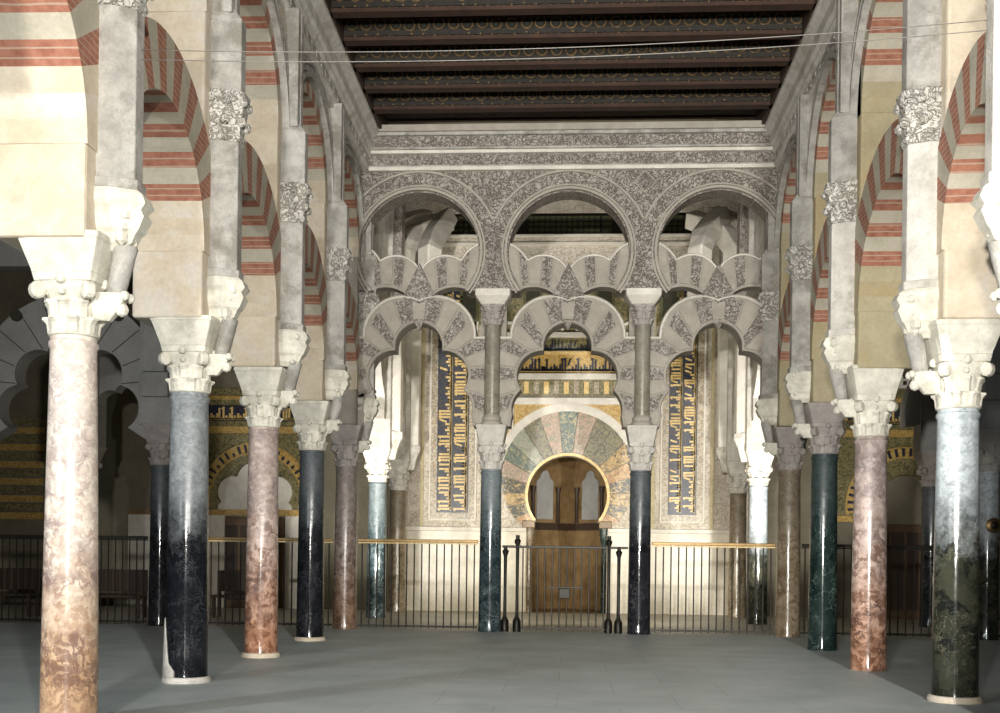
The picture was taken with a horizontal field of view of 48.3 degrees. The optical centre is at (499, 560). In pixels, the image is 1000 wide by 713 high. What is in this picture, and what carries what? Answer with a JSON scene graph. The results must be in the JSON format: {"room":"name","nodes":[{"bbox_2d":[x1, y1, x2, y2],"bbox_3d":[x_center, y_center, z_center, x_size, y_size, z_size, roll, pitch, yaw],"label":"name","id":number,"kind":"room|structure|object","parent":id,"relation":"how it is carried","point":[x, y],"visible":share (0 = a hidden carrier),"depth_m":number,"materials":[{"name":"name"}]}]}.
{"room":"mosque","nodes":[
{"label":"mosque","id":0,"kind":"room"},
{"bbox_2d":[97,355,106,446],"bbox_3d":[-9.150,-5.124,24.872,0.600,5.200,0.500,1,0,4],"label":"wall","id":1,"kind":"structure","parent":0,"point":[102,403],"depth_m":24.83,"materials":[{"name":"grey paint"}]},
{"bbox_2d":[99,354,126,410],"bbox_3d":[-8.265,-3.933,24.866,3.000,1.760,0.400,1,0,4],"label":"arch","id":2,"kind":"object","parent":1,"relation":"attached to","point":[110,376],"visible":0.16,"depth_m":24.69,"materials":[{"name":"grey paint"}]},
{"bbox_2d":[139,321,170,424],"bbox_3d":[-6.251,-5.212,20.734,0.660,5.450,0.600,1,0,4],"label":"wall","id":3,"kind":"structure","parent":0,"point":[152,410],"depth_m":20.44,"materials":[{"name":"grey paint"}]},
{"bbox_2d":[141,323,169,396],"bbox_3d":[-6.289,-4.187,20.344,0.500,2.400,0.180,1,0,4],"label":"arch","id":4,"kind":"object","parent":3,"relation":"attached to","point":[153,383],"visible":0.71,"depth_m":20.27,"materials":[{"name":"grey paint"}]},
{"bbox_2d":[0,604,999,712],"bbox_3d":[-0.989,1.382,10.080,31.000,0.200,36.000,1,0,4],"label":"floor","id":5,"kind":"structure","parent":0,"point":[357,670],"depth_m":13.11,"materials":[{"name":"stone"}]},
{"bbox_2d":[0,568,40,616],"bbox_3d":[-10.376,0.660,23.296,1.400,1.000,0.450,1,0,4],"label":"bench","id":6,"kind":"object","parent":5,"relation":"on","point":[5,570],"visible":0.71,"depth_m":23.45,"materials":[{"name":"brown wood"}]},
{"bbox_2d":[18,230,111,712],"bbox_3d":[-3.318,-0.608,8.644,0.660,3.720,0.660,1,0,4],"label":"column","id":7,"kind":"structure","parent":5,"relation":"on","point":[68,272],"depth_m":8.47,"materials":[{"name":"stone"}]},
{"bbox_2d":[0,0,154,322],"bbox_3d":[-3.214,-4.487,8.640,1.086,5.280,0.700,1,0,4],"label":"pier","id":8,"kind":"object","parent":7,"relation":"on","point":[47,190],"visible":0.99,"depth_m":8.46,"materials":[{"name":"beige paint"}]},
{"bbox_2d":[0,0,98,152],"bbox_3d":[-3.471,-3.981,7.093,0.736,1.760,3.060,1,0,2],"label":"arch","id":9,"kind":"object","parent":8,"relation":"attached to","point":[49,49],"visible":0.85,"depth_m":8.21,"materials":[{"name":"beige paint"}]},
{"bbox_2d":[0,534,147,623],"bbox_3d":[-8.942,0.334,20.917,4.750,1.630,0.070,1,0,4],"label":"railing","id":10,"kind":"object","parent":5,"relation":"on","point":[130,538],"visible":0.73,"depth_m":20.81,"materials":[{"name":"black metal"}]},
{"bbox_2d":[99,569,147,618],"bbox_3d":[-8.031,0.691,23.149,1.300,1.000,0.450,1,0,4],"label":"bench","id":11,"kind":"object","parent":5,"relation":"on","point":[104,571],"visible":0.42,"depth_m":23.30,"materials":[{"name":"brown wood"}]},
{"bbox_2d":[142,424,169,625],"bbox_3d":[-6.311,-0.647,20.734,0.580,3.720,0.580,1,0,4],"label":"column","id":12,"kind":"structure","parent":5,"relation":"on","point":[157,436],"depth_m":20.56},
{"bbox_2d":[0,298,145,440],"bbox_3d":[-7.972,-3.585,20.794,3.000,2.677,0.490,1,0,4],"label":"arch","id":13,"kind":"object","parent":12,"relation":"on","point":[24,337],"visible":0.62,"depth_m":20.66,"materials":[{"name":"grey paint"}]},
{"bbox_2d":[150,315,219,683],"bbox_3d":[-3.218,-0.607,11.523,0.660,3.720,0.660,1,0,4],"label":"column","id":14,"kind":"structure","parent":5,"relation":"on","point":[186,343],"depth_m":11.34,"materials":[{"name":"stone"}]},
{"bbox_2d":[132,0,252,376],"bbox_3d":[-3.114,-4.516,11.520,1.086,5.220,0.700,1,0,4],"label":"pier","id":15,"kind":"object","parent":14,"relation":"on","point":[165,283],"visible":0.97,"depth_m":11.34,"materials":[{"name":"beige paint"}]},
{"bbox_2d":[137,17,210,255],"bbox_3d":[-3.355,-3.919,10.092,0.736,1.640,2.820,1,0,2],"label":"arch","id":16,"kind":"object","parent":15,"relation":"attached to","point":[176,148],"visible":0.34,"depth_m":10.84,"materials":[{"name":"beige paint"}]},
{"bbox_2d":[147,0,220,19],"bbox_3d":[-3.279,-6.313,10.090,0.810,1.630,2.880,1,0,2],"label":"arch","id":17,"kind":"object","parent":15,"relation":"attached to","point":[208,6],"visible":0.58,"depth_m":11.17,"materials":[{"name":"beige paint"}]},
{"bbox_2d":[234,367,287,657],"bbox_3d":[-3.091,-0.605,14.521,0.660,3.720,0.660,1,0,4],"label":"column","id":18,"kind":"structure","parent":5,"relation":"on","point":[261,387],"depth_m":14.34,"materials":[{"name":"pink stone"}]},
{"bbox_2d":[229,6,313,407],"bbox_3d":[-2.987,-4.554,14.518,1.086,5.140,0.700,1,0,4],"label":"pier","id":19,"kind":"object","parent":18,"relation":"on","point":[257,341],"visible":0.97,"depth_m":14.35,"materials":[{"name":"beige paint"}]},
{"bbox_2d":[239,141,280,319],"bbox_3d":[-3.241,-3.947,13.030,0.736,1.700,2.940,1,0,2],"label":"arch","id":20,"kind":"object","parent":19,"relation":"attached to","point":[261,235],"visible":0.31,"depth_m":13.87,"materials":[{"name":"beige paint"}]},
{"bbox_2d":[240,0,289,132],"bbox_3d":[-3.165,-6.312,13.028,0.810,1.630,3.000,1,0,2],"label":"arch","id":21,"kind":"object","parent":19,"relation":"attached to","point":[267,88],"visible":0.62,"depth_m":13.98,"materials":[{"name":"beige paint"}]},
{"bbox_2d":[208,537,332,626],"bbox_3d":[-4.606,0.390,20.646,3.040,1.630,0.070,1,0,4],"label":"railing","id":22,"kind":"object","parent":5,"relation":"on","point":[214,539],"visible":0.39,"depth_m":20.65,"materials":[{"name":"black metal"}]},
{"bbox_2d":[289,401,332,640],"bbox_3d":[-2.964,-0.604,17.519,0.660,3.720,0.660,1,0,4],"label":"column","id":23,"kind":"structure","parent":5,"relation":"on","point":[310,417],"depth_m":17.34,"materials":[{"name":"black stone"}]},
{"bbox_2d":[295,103,352,433],"bbox_3d":[-2.860,-4.553,17.516,1.086,5.140,0.700,1,0,4],"label":"pier","id":24,"kind":"object","parent":23,"relation":"on","point":[318,380],"visible":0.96,"depth_m":17.35,"materials":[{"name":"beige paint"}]},
{"bbox_2d":[304,224,326,361],"bbox_3d":[-3.114,-3.946,16.028,0.736,1.700,2.940,1,0,2],"label":"arch","id":25,"kind":"object","parent":24,"relation":"attached to","point":[315,308],"visible":0.21,"depth_m":16.91,"materials":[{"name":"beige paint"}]},
{"bbox_2d":[303,59,333,206],"bbox_3d":[-3.038,-6.310,16.026,0.810,1.630,3.000,1,0,2],"label":"arch","id":26,"kind":"object","parent":24,"relation":"attached to","point":[316,122],"visible":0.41,"depth_m":16.86,"materials":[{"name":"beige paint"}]},
{"bbox_2d":[330,424,363,628],"bbox_3d":[-2.838,-0.602,20.517,0.660,3.720,0.660,1,0,4],"label":"column","id":27,"kind":"structure","parent":5,"relation":"on","point":[345,442],"depth_m":20.33,"materials":[{"name":"stone"}]},
{"bbox_2d":[339,221,380,452],"bbox_3d":[-2.733,-4.551,20.514,1.086,5.140,0.700,1,0,4],"label":"pier","id":28,"kind":"object","parent":27,"relation":"on","point":[364,302],"visible":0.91,"depth_m":20.34,"materials":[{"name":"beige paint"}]},
{"bbox_2d":[346,282,359,390],"bbox_3d":[-2.987,-3.944,19.026,0.736,1.700,2.940,1,0,2],"label":"arch","id":29,"kind":"object","parent":28,"relation":"attached to","point":[352,325],"visible":0.27,"depth_m":19.92,"materials":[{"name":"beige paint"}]},
{"bbox_2d":[344,141,364,257],"bbox_3d":[-2.912,-6.308,19.024,0.810,1.630,3.000,1,0,2],"label":"arch","id":30,"kind":"object","parent":28,"relation":"attached to","point":[353,191],"visible":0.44,"depth_m":19.82,"materials":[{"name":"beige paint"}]},
{"bbox_2d":[357,263,484,428],"bbox_3d":[-1.465,-3.920,20.464,2.675,2.951,0.461,1,0,4],"label":"arch","id":31,"kind":"object","parent":27,"relation":"on","point":[392,318],"visible":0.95,"depth_m":20.24,"materials":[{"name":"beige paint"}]},
{"bbox_2d":[363,446,391,617],"bbox_3d":[-2.695,-0.600,24.416,0.660,3.720,0.660,1,0,4],"label":"column","id":32,"kind":"structure","parent":5,"relation":"on","point":[377,461],"depth_m":24.23,"materials":[{"name":"stone"}]},
{"bbox_2d":[369,204,404,459],"bbox_3d":[-2.507,-5.033,24.407,0.900,5.650,0.660,1,0,4],"label":"pier","id":33,"kind":"object","parent":32,"relation":"on","point":[388,432],"visible":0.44,"depth_m":24.19,"materials":[{"name":"stone"}]},
{"bbox_2d":[374,213,388,419],"bbox_3d":[-2.744,-5.441,22.619,0.440,4.800,3.500,1,0,4],"label":"arch","id":34,"kind":"object","parent":33,"relation":"attached to","point":[381,229],"visible":0.12,"depth_m":23.65,"materials":[{"name":"stone"}]},
{"bbox_2d":[403,334,406,434],"bbox_3d":[-2.541,-5.439,25.863,0.440,4.800,2.800,1,0,4],"label":"arch","id":35,"kind":"object","parent":33,"relation":"attached to","point":[405,336],"visible":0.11,"depth_m":26.77,"materials":[{"name":"stone"}]},
{"bbox_2d":[405,213,453,261],"bbox_3d":[-1.795,-7.003,25.797,1.664,2.437,0.603,1,0,-44],"label":"rib","id":36,"kind":"object","parent":33,"relation":"attached to","point":[414,230],"visible":0.26,"depth_m":25.42,"materials":[{"name":"beige stone"}]},
{"bbox_2d":[418,207,457,266],"bbox_3d":[-1.440,-6.894,25.233,0.572,2.423,1.497,1,0,16],"label":"rib","id":37,"kind":"object","parent":36,"relation":"attached to","point":[438,230],"visible":0.69,"depth_m":24.91,"materials":[{"name":"beige stone"}]},
{"bbox_2d":[387,459,410,611],"bbox_3d":[-2.514,-0.598,27.310,0.660,3.720,0.660,1,0,4],"label":"column","id":38,"kind":"structure","parent":5,"relation":"on","point":[398,475],"depth_m":27.13,"materials":[{"name":"stone"}]},
{"bbox_2d":[396,250,421,469],"bbox_3d":[-2.327,-5.031,27.302,0.900,5.650,0.660,1,0,4],"label":"pier","id":39,"kind":"object","parent":38,"relation":"on","point":[409,448],"visible":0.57,"depth_m":27.11,"materials":[{"name":"stone"}]},
{"bbox_2d":[357,539,477,628],"bbox_3d":[-1.508,0.430,20.433,2.210,1.630,0.070,1,0,4],"label":"railing","id":40,"kind":"object","parent":5,"relation":"on","point":[380,541],"visible":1,"depth_m":20.42,"materials":[{"name":"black metal"}]},
{"bbox_2d":[475,424,507,631],"bbox_3d":[-0.169,-0.572,20.250,0.570,3.730,0.570,1,0,4],"label":"column","id":41,"kind":"structure","parent":5,"relation":"on","point":[491,445],"depth_m":20.07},
{"bbox_2d":[475,288,511,423],"bbox_3d":[-0.130,-3.651,20.236,0.650,2.427,0.678,1,0,4],"label":"colonnette","id":42,"kind":"object","parent":41,"relation":"on","point":[493,302],"visible":0.99,"depth_m":20.00,"materials":[{"name":"beige stone"}]},
{"bbox_2d":[501,535,627,633],"bbox_3d":[1.164,0.430,20.267,2.295,1.760,0.146,1,0,4],"label":"gate","id":43,"kind":"object","parent":5,"relation":"on","point":[564,592],"visible":1,"depth_m":20.25,"materials":[{"name":"black metal"}]},
{"bbox_2d":[625,425,657,634],"bbox_3d":[2.520,-0.537,20.082,0.570,3.730,0.570,1,0,4],"label":"column","id":44,"kind":"structure","parent":5,"relation":"on","point":[641,446],"depth_m":19.90,"materials":[{"name":"stone"}]},
{"bbox_2d":[499,263,634,429],"bbox_3d":[1.230,-3.885,20.296,2.675,2.951,0.461,1,0,4],"label":"arch","id":45,"kind":"object","parent":44,"relation":"on","point":[567,307],"visible":0.96,"depth_m":20.07,"materials":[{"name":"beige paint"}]},
{"bbox_2d":[624,288,661,424],"bbox_3d":[2.559,-3.616,20.068,0.650,2.427,0.678,1,0,4],"label":"colonnette","id":46,"kind":"object","parent":44,"relation":"on","point":[642,302],"visible":1,"depth_m":19.83,"materials":[{"name":"beige stone"}]},
{"bbox_2d":[650,263,775,429],"bbox_3d":[3.904,-3.850,20.129,2.675,2.951,0.461,1,0,4],"label":"arch","id":47,"kind":"object","parent":44,"relation":"on","point":[718,306],"visible":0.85,"depth_m":19.93,"materials":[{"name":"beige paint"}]},
{"bbox_2d":[651,542,774,633],"bbox_3d":[3.828,0.500,20.050,2.190,1.630,0.070,1,0,4],"label":"railing","id":48,"kind":"object","parent":5,"relation":"on","point":[654,544],"visible":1,"depth_m":20.04,"materials":[{"name":"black metal"}]},
{"bbox_2d":[725,461,748,617],"bbox_3d":[5.709,-0.491,26.797,0.660,3.720,0.660,1,0,4],"label":"column","id":49,"kind":"structure","parent":5,"relation":"on","point":[737,478],"depth_m":26.61,"materials":[{"name":"stone"}]},
{"bbox_2d":[715,249,739,472],"bbox_3d":[5.637,-4.927,26.805,0.900,5.650,0.660,1,0,4],"label":"pier","id":50,"kind":"object","parent":49,"relation":"on","point":[726,450],"visible":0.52,"depth_m":26.65,"materials":[{"name":"stone"}]},
{"bbox_2d":[744,449,773,624],"bbox_3d":[5.529,-0.493,23.903,0.660,3.720,0.660,1,0,4],"label":"column","id":51,"kind":"structure","parent":5,"relation":"on","point":[759,467],"depth_m":23.72,"materials":[{"name":"stone"}]},
{"bbox_2d":[733,202,764,461],"bbox_3d":[5.457,-4.929,23.911,0.900,5.650,0.660,1,0,4],"label":"pier","id":52,"kind":"object","parent":51,"relation":"on","point":[748,434],"visible":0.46,"depth_m":23.73,"materials":[{"name":"stone"}]},
{"bbox_2d":[732,337,734,436],"bbox_3d":[5.682,-5.332,25.350,0.440,4.800,2.800,1,0,4],"label":"arch","id":53,"kind":"object","parent":52,"relation":"attached to","point":[733,369],"visible":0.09,"depth_m":26.31,"materials":[{"name":"stone"}]},
{"bbox_2d":[685,210,736,260],"bbox_3d":[4.925,-6.900,25.380,0.597,2.470,1.655,1,0,-37],"label":"rib","id":54,"kind":"object","parent":53,"relation":"on","point":[727,242],"visible":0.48,"depth_m":24.95,"materials":[{"name":"beige stone"}]},
{"bbox_2d":[687,206,730,296],"bbox_3d":[4.636,-6.803,24.867,0.527,2.449,1.568,1,0,31],"label":"rib","id":55,"kind":"object","parent":54,"relation":"attached to","point":[704,236],"visible":0.66,"depth_m":24.58,"materials":[{"name":"beige stone"}]},
{"bbox_2d":[772,427,806,636],"bbox_3d":[5.160,-0.493,19.918,0.660,3.710,0.660,1,0,4],"label":"column","id":56,"kind":"structure","parent":5,"relation":"on","point":[791,447],"depth_m":19.73,"materials":[{"name":"stone"}]},
{"bbox_2d":[755,165,795,454],"bbox_3d":[5.128,-4.449,19.923,1.086,5.140,0.700,1,0,4],"label":"pier","id":57,"kind":"object","parent":56,"relation":"on","point":[772,406],"visible":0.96,"depth_m":19.80,"materials":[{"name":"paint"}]},
{"bbox_2d":[777,281,790,391],"bbox_3d":[5.180,-3.838,18.416,0.736,1.700,2.940,1,0,5],"label":"arch","id":58,"kind":"object","parent":57,"relation":"attached to","point":[783,354],"visible":0.19,"depth_m":19.38,"materials":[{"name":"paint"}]},
{"bbox_2d":[774,133,795,255],"bbox_3d":[5.166,-6.203,18.420,0.810,1.630,3.000,1,0,5],"label":"arch","id":59,"kind":"object","parent":57,"relation":"attached to","point":[786,191],"visible":0.31,"depth_m":19.30,"materials":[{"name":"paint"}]},
{"bbox_2d":[803,402,845,650],"bbox_3d":[4.913,-0.496,16.927,0.660,3.710,0.660,1,0,4],"label":"column","id":60,"kind":"structure","parent":5,"relation":"on","point":[827,427],"depth_m":16.75,"materials":[{"name":"stone"}]},
{"bbox_2d":[783,94,834,438],"bbox_3d":[4.881,-4.437,16.933,1.086,5.170,0.700,1,0,4],"label":"pier","id":61,"kind":"object","parent":60,"relation":"on","point":[806,381],"visible":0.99,"depth_m":16.81,"materials":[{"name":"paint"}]},
{"bbox_2d":[810,216,828,360],"bbox_3d":[4.889,-3.879,15.354,0.736,1.775,3.090,1,0,6],"label":"arch","id":62,"kind":"object","parent":61,"relation":"attached to","point":[818,300],"visible":0.16,"depth_m":16.36,"materials":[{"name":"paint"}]},
{"bbox_2d":[806,39,835,201],"bbox_3d":[4.875,-6.210,15.358,0.810,1.635,3.150,1,0,6],"label":"arch","id":63,"kind":"object","parent":61,"relation":"attached to","point":[823,107],"visible":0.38,"depth_m":16.28,"materials":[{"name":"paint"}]},
{"bbox_2d":[800,544,933,636],"bbox_3d":[6.893,0.540,19.889,3.010,1.630,0.070,1,0,4],"label":"railing","id":64,"kind":"object","parent":5,"relation":"on","point":[803,546],"visible":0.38,"depth_m":19.86,"materials":[{"name":"black metal"}]},
{"bbox_2d":[845,365,904,671],"bbox_3d":[4.577,-0.505,13.792,0.660,3.720,0.660,1,0,4],"label":"column","id":65,"kind":"structure","parent":5,"relation":"on","point":[873,391],"depth_m":13.61,"materials":[{"name":"stone"}]},
{"bbox_2d":[820,0,911,417],"bbox_3d":[4.545,-4.396,13.797,1.086,5.260,0.700,1,0,4],"label":"pier","id":66,"kind":"object","parent":65,"relation":"on","point":[862,339],"visible":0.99,"depth_m":13.66,"materials":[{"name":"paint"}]},
{"bbox_2d":[849,0,902,115],"bbox_3d":[4.610,-6.211,12.242,0.810,1.630,3.100,1,0,4],"label":"arch","id":67,"kind":"object","parent":66,"relation":"attached to","point":[879,61],"visible":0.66,"depth_m":13.33,"materials":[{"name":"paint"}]},
{"bbox_2d":[912,450,935,626],"bbox_3d":[9.151,-0.446,23.677,0.660,3.720,0.660,1,0,4],"label":"column","id":68,"kind":"structure","parent":5,"relation":"on","point":[925,460],"depth_m":23.52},
{"bbox_2d":[925,319,999,704],"bbox_3d":[4.384,-0.448,10.698,0.660,3.600,0.660,1,0,4],"label":"column","id":69,"kind":"structure","parent":5,"relation":"on","point":[960,350],"depth_m":10.51,"materials":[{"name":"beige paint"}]},
{"bbox_2d":[891,0,999,394],"bbox_3d":[4.351,-4.309,10.703,1.086,5.440,0.700,1,0,4],"label":"pier","id":70,"kind":"object","parent":69,"relation":"on","point":[954,283],"visible":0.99,"depth_m":10.55,"materials":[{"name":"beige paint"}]},
{"bbox_2d":[854,118,902,314],"bbox_3d":[4.625,-3.870,12.239,0.736,1.750,3.040,1,0,4],"label":"arch","id":71,"kind":"object","parent":70,"relation":"attached to","point":[878,228],"visible":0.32,"depth_m":13.14,"materials":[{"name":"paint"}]},
{"bbox_2d":[979,429,999,639],"bbox_3d":[8.659,-0.453,19.800,0.580,3.720,0.580,1,0,4],"label":"column","id":72,"kind":"structure","parent":5,"relation":"on","point":[989,439],"depth_m":19.62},
{"bbox_3d":[4.226,-0.505,8.153,0.660,3.710,0.660,1,0,4],"label":"column","id":73,"kind":"structure","parent":5,"relation":"on","visible":0},
{"bbox_2d":[971,0,999,314],"bbox_3d":[4.053,-4.393,8.167,1.086,5.280,0.700,1,0,4],"label":"pier","id":74,"kind":"object","parent":73,"relation":"on","point":[986,201],"visible":1,"depth_m":8.12,"materials":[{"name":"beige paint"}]},
{"bbox_2d":[936,32,987,254],"bbox_3d":[4.376,-3.626,9.424,0.736,1.475,2.490,1,0,7],"label":"arch","id":75,"kind":"object","parent":74,"relation":"attached to","point":[961,148],"visible":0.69,"depth_m":10.11,"materials":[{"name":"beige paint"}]},
{"bbox_2d":[0,233,999,619],"bbox_3d":[0.209,-3.453,28.280,31.000,9.500,0.530,1,0,4],"label":"wall","id":76,"kind":"structure","parent":0,"point":[124,477],"depth_m":28.30,"materials":[{"name":"paint"}]},
{"bbox_2d":[0,418,44,518],"bbox_3d":[-13.048,-2.370,28.830,2.600,2.590,0.080,1,0,4],"label":"wall panel","id":77,"kind":"object","parent":76,"relation":"attached to","point":[16,421],"visible":0.97,"depth_m":28.74,"materials":[{"name":"gold metal"}]},
{"bbox_2d":[127,514,149,605],"bbox_3d":[-8.797,0.006,28.548,1.480,2.350,0.050,1,0,4],"label":"wall","id":78,"kind":"structure","parent":76,"relation":"attached to","point":[138,524],"depth_m":28.55,"materials":[{"name":"beige stone"}]},
{"bbox_2d":[208,388,299,608],"bbox_3d":[-6.222,-1.586,28.384,3.500,5.600,0.160,1,0,4],"label":"portal","id":79,"kind":"object","parent":76,"relation":"attached to","point":[228,428],"visible":0.48,"depth_m":28.36,"materials":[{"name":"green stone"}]},
{"bbox_2d":[420,291,477,526],"bbox_3d":[-1.170,-3.800,28.105,1.640,6.200,0.090,1,0,4],"label":"mosaic","id":80,"kind":"object","parent":76,"relation":"attached to","point":[452,433],"visible":0.77,"depth_m":28.08,"materials":[{"name":"gold metal"}]},
{"bbox_2d":[405,530,525,611],"bbox_3d":[-1.004,0.272,28.087,3.300,2.020,0.060,1,0,4],"label":"wainscot panel","id":81,"kind":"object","parent":76,"relation":"attached to","point":[507,538],"depth_m":28.07,"materials":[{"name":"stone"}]},
{"bbox_2d":[442,291,679,325],"bbox_3d":[1.730,-6.601,27.922,7.900,1.454,0.100,1,0,4],"label":"wall band","id":82,"kind":"object","parent":76,"relation":"attached to","point":[471,304],"visible":0.17,"depth_m":27.88,"materials":[{"name":"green stone"}]},
{"bbox_2d":[527,215,599,233],"bbox_3d":[1.607,-8.370,28.236,1.828,0.677,0.150,1,0,4],"label":"window","id":83,"kind":"structure","parent":76,"relation":"in","point":[566,224],"depth_m":28.19,"materials":[{"name":"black metal"}]},
{"bbox_2d":[501,398,629,612],"bbox_3d":[1.690,-1.373,28.040,3.800,5.380,0.420,1,0,4],"label":"arch","id":84,"kind":"object","parent":76,"relation":"attached to","point":[527,412],"visible":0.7,"depth_m":27.89,"materials":[{"name":"stone"}]},
{"bbox_2d":[518,351,615,395],"bbox_3d":[1.724,-4.670,27.901,3.600,1.103,0.140,1,0,4],"label":"frieze","id":85,"kind":"object","parent":76,"relation":"attached to","point":[553,373],"visible":0.59,"depth_m":27.89,"materials":[{"name":"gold metal"}]},
{"bbox_2d":[507,321,627,350],"bbox_3d":[1.736,-5.595,27.901,3.600,0.746,0.140,1,0,4],"label":"arcade","id":86,"kind":"object","parent":76,"relation":"attached to","point":[557,341],"visible":0.23,"depth_m":27.90,"materials":[{"name":"stone"}]},
{"bbox_2d":[405,199,736,246],"bbox_3d":[1.753,-8.543,27.872,8.600,1.328,0.200,1,0,4],"label":"crown molding","id":87,"kind":"structure","parent":76,"relation":"attached to","point":[563,206],"depth_m":27.87,"materials":[{"name":"beige stone"}]},
{"bbox_2d":[608,533,728,614],"bbox_3d":[4.305,0.341,27.756,3.260,2.020,0.060,1,0,4],"label":"wall panel","id":88,"kind":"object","parent":76,"relation":"attached to","point":[618,539],"depth_m":27.72,"materials":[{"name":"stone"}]},
{"bbox_2d":[651,291,715,529],"bbox_3d":[4.558,-3.726,27.748,1.540,6.200,0.090,1,0,4],"label":"mosaic","id":89,"kind":"object","parent":76,"relation":"attached to","point":[683,409],"visible":0.78,"depth_m":27.71,"materials":[{"name":"gold metal"}]},
{"bbox_2d":[837,390,921,618],"bbox_3d":[9.965,-1.376,27.374,3.500,5.600,0.160,1,0,4],"label":"portal","id":90,"kind":"object","parent":76,"relation":"attached to","point":[904,492],"visible":0.22,"depth_m":27.34,"materials":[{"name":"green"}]},
{"bbox_2d":[532,608,599,612],"bbox_3d":[1.715,1.417,29.349,2.600,0.201,2.800,1,0,4],"label":"step","id":91,"kind":"structure","parent":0,"point":[562,610],"depth_m":29.02,"materials":[{"name":"brown stone"}]},
{"bbox_2d":[528,457,606,609],"bbox_3d":[1.779,-0.882,29.568,2.839,4.400,2.359,1,0,4],"label":"niche","id":92,"kind":"object","parent":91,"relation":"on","point":[567,496],"visible":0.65,"depth_m":30.15,"materials":[{"name":"wood"}]},
{"bbox_2d":[359,166,779,297],"bbox_3d":[1.246,-5.945,20.287,8.300,2.208,0.560,1,0,4],"label":"wall","id":93,"kind":"structure","parent":0,"point":[493,187],"depth_m":20.03,"materials":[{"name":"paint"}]},
{"bbox_2d":[278,0,378,172],"bbox_3d":[-3.147,-7.426,9.395,0.750,0.760,22.355,1,0,3],"label":"crown molding","id":94,"kind":"structure","parent":93,"relation":"attached to","point":[340,83],"depth_m":16.97,"materials":[{"name":"stone"}]},
{"bbox_2d":[358,171,492,296],"bbox_3d":[-1.443,-5.930,20.399,2.679,2.221,0.550,1,0,4],"label":"trim","id":95,"kind":"structure","parent":93,"relation":"attached to","point":[388,202],"depth_m":20.18,"materials":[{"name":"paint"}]},
{"bbox_2d":[372,243,478,294],"bbox_3d":[-1.446,-5.237,20.491,2.675,1.191,0.325,1,0,4],"label":"arch","id":96,"kind":"object","parent":93,"relation":"attached to","point":[445,273],"visible":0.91,"depth_m":20.33,"materials":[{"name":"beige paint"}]},
{"bbox_2d":[509,242,628,294],"bbox_3d":[1.248,-5.202,20.323,2.675,1.191,0.325,1,0,4],"label":"arch","id":97,"kind":"object","parent":93,"relation":"attached to","point":[541,272],"visible":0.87,"depth_m":20.17,"materials":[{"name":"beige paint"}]},
{"bbox_2d":[495,170,643,296],"bbox_3d":[1.252,-5.895,20.231,2.679,2.221,0.550,1,0,4],"label":"trim","id":98,"kind":"structure","parent":93,"relation":"attached to","point":[567,191],"depth_m":20.02,"materials":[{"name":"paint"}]},
{"bbox_2d":[368,120,774,172],"bbox_3d":[1.249,-7.379,20.042,7.240,0.780,0.530,1,0,4],"label":"crown molding","id":99,"kind":"structure","parent":93,"relation":"attached to","point":[659,145],"depth_m":19.87,"materials":[{"name":"beige stone"}]},
{"bbox_2d":[658,242,764,294],"bbox_3d":[3.923,-5.168,20.157,2.675,1.191,0.325,1,0,4],"label":"arch","id":100,"kind":"object","parent":93,"relation":"attached to","point":[692,272],"visible":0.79,"depth_m":20.03,"materials":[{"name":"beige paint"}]},
{"bbox_2d":[644,169,779,295],"bbox_3d":[3.926,-5.860,20.064,2.679,2.221,0.550,1,0,4],"label":"trim","id":101,"kind":"structure","parent":93,"relation":"attached to","point":[753,200],"depth_m":19.86,"materials":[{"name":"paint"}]},
{"bbox_2d":[764,0,836,168],"bbox_3d":[4.288,-7.330,8.931,0.750,0.760,22.355,1,0,4],"label":"crown molding","id":102,"kind":"structure","parent":93,"relation":"attached to","point":[801,77],"depth_m":16.95,"materials":[{"name":"stone"}]},
{"bbox_2d":[389,118,753,122],"bbox_3d":[0.589,-8.208,9.288,8.600,0.180,22.600,1,0,4],"label":"ceiling","id":103,"kind":"structure","parent":0,"point":[717,118],"depth_m":20.56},
{"bbox_2d":[371,88,771,113],"bbox_3d":[1.203,-7.900,18.996,7.525,0.420,0.210,1,0,4],"label":"ceiling beam","id":104,"kind":"structure","parent":103,"relation":"attached to","point":[743,98],"depth_m":18.94,"materials":[{"name":"red paint"}]},
{"bbox_2d":[362,66,781,92],"bbox_3d":[1.151,-7.901,18.158,7.525,0.420,0.210,1,0,4],"label":"ceiling beam","id":105,"kind":"structure","parent":103,"relation":"attached to","point":[757,76],"depth_m":18.10,"materials":[{"name":"red paint"}]},
{"bbox_2d":[385,109,758,121],"bbox_3d":[1.265,-8.074,20.148,7.200,0.070,0.440,1,0,4],"label":"ceiling beam","id":106,"kind":"structure","parent":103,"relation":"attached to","point":[730,113],"depth_m":20.22,"materials":[{"name":"red paint"}]},
{"bbox_2d":[353,39,791,71],"bbox_3d":[1.101,-7.901,17.356,7.525,0.420,0.210,1,0,4],"label":"ceiling beam","id":107,"kind":"structure","parent":103,"relation":"attached to","point":[777,56],"depth_m":17.29,"materials":[{"name":"red paint"}]},
{"bbox_2d":[343,10,803,45],"bbox_3d":[1.045,-7.902,16.464,7.525,0.420,0.210,1,0,4],"label":"ceiling beam","id":108,"kind":"structure","parent":103,"relation":"attached to","point":[673,26],"depth_m":16.41,"materials":[{"name":"red paint"}]},
{"bbox_2d":[330,0,816,17],"bbox_3d":[0.992,-7.903,15.603,7.525,0.420,0.210,1,0,4],"label":"ceiling beam","id":109,"kind":"structure","parent":103,"relation":"attached to","point":[340,8],"depth_m":15.59,"materials":[{"name":"red paint"}]},
{"bbox_2d":[913,369,936,452],"bbox_3d":[9.212,-4.886,23.727,0.600,5.200,0.500,1,0,4],"label":"wall","id":110,"kind":"structure","parent":0,"point":[925,433],"depth_m":23.49,"materials":[{"name":"grey paint"}]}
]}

